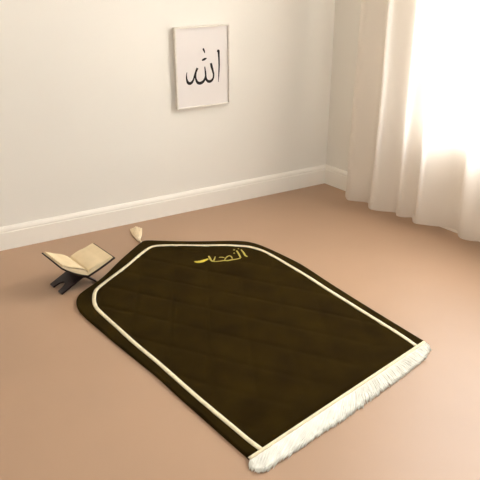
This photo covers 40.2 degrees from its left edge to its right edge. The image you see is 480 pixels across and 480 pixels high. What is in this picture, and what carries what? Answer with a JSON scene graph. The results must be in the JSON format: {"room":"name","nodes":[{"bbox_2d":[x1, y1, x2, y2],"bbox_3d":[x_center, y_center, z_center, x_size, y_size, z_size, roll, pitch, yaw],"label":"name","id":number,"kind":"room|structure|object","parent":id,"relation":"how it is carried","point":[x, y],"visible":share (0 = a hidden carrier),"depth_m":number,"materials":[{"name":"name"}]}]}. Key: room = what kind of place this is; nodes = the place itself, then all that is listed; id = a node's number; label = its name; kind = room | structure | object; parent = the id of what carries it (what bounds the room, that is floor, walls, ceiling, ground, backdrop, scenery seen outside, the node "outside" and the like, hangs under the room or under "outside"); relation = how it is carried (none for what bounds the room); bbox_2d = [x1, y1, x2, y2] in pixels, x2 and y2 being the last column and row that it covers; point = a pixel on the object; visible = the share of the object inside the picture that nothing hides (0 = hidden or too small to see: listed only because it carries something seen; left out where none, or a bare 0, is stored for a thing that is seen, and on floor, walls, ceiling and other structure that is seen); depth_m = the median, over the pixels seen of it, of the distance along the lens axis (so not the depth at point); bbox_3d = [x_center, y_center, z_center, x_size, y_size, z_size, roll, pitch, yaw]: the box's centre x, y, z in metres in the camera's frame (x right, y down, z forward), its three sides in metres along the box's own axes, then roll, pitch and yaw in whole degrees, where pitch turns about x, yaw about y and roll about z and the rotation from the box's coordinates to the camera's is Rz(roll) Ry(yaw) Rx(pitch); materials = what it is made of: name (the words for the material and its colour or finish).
{"room":"prayer room","nodes":[
{"label":"prayer room","id":0,"kind":"room"},
{"bbox_2d":[0,0,334,226],"bbox_3d":[-1.060,-1.095,1.907,3.900,2.500,0.140,-13,28,-27],"label":"wall","id":1,"kind":"structure","parent":0,"point":[90,119],"depth_m":2.51,"materials":[{"name":"paint"}]},
{"bbox_2d":[0,164,325,250],"bbox_3d":[-1.108,0.050,2.304,3.500,0.088,0.014,-13,28,-27],"label":"baseboard","id":2,"kind":"structure","parent":1,"relation":"attached to","point":[62,226],"depth_m":2.69,"materials":[{"name":"white paint"}]},
{"bbox_2d":[172,24,229,109],"bbox_3d":[-0.147,-0.679,2.573,0.236,0.310,0.018,-14,28,-27],"label":"calligraphy wall art","id":3,"kind":"object","parent":1,"relation":"attached to","point":[201,53],"visible":1,"depth_m":2.57,"materials":[{"name":"white wood"}]},
{"bbox_2d":[0,183,479,479],"bbox_3d":[0.181,0.820,0.852,3.784,0.100,4.631,-16,29,-32],"label":"floor","id":4,"kind":"structure","parent":0,"point":[75,405],"depth_m":1.76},
{"bbox_2d":[50,265,96,294],"bbox_3d":[-0.544,0.103,2.188,0.166,0.090,0.088,-19,31,-35],"label":"book stand","id":5,"kind":"object","parent":4,"relation":"on","point":[69,280],"visible":0.36,"depth_m":2.17,"materials":[{"name":"black wood"}]},
{"bbox_2d":[41,243,114,276],"bbox_3d":[-0.534,0.067,2.174,0.191,0.066,0.145,-19,31,-35],"label":"book","id":6,"kind":"object","parent":5,"relation":"on","point":[89,260],"visible":1,"depth_m":2.16,"materials":[{"name":"paper"}]},
{"bbox_2d":[76,226,431,472],"bbox_3d":[-0.072,0.191,2.082,0.765,0.018,1.342,-17,29,-32],"label":"rug","id":7,"kind":"object","parent":4,"relation":"on","point":[268,352],"visible":1,"depth_m":1.88,"materials":[{"name":"brown fabric"}]},
{"bbox_2d":[326,0,361,170],"bbox_3d":[1.751,-0.740,1.134,0.140,2.500,4.200,-18,30,-34],"label":"wall","id":8,"kind":"structure","parent":0,"point":[347,12],"depth_m":2.87,"materials":[{"name":"paint"}]},
{"bbox_2d":[325,164,457,232],"bbox_3d":[1.659,0.359,1.629,0.014,0.088,4.100,-18,30,-34],"label":"baseboard","id":9,"kind":"structure","parent":8,"relation":"attached to","point":[335,177],"depth_m":3.03,"materials":[{"name":"white paint"}]},
{"bbox_3d":[1.171,-2.031,1.091,1.556,0.029,1.990,0,25,0],"label":"curtain rod","id":10,"kind":"object","parent":8,"relation":"attached to","visible":0},
{"bbox_2d":[345,0,479,241],"bbox_3d":[0.889,-1.074,1.925,0.086,2.393,1.322,-19,31,-36],"label":"curtain","id":11,"kind":"object","parent":10,"relation":"hanging from","point":[414,149],"visible":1,"depth_m":2.48,"materials":[{"name":"fabric"}]}
]}

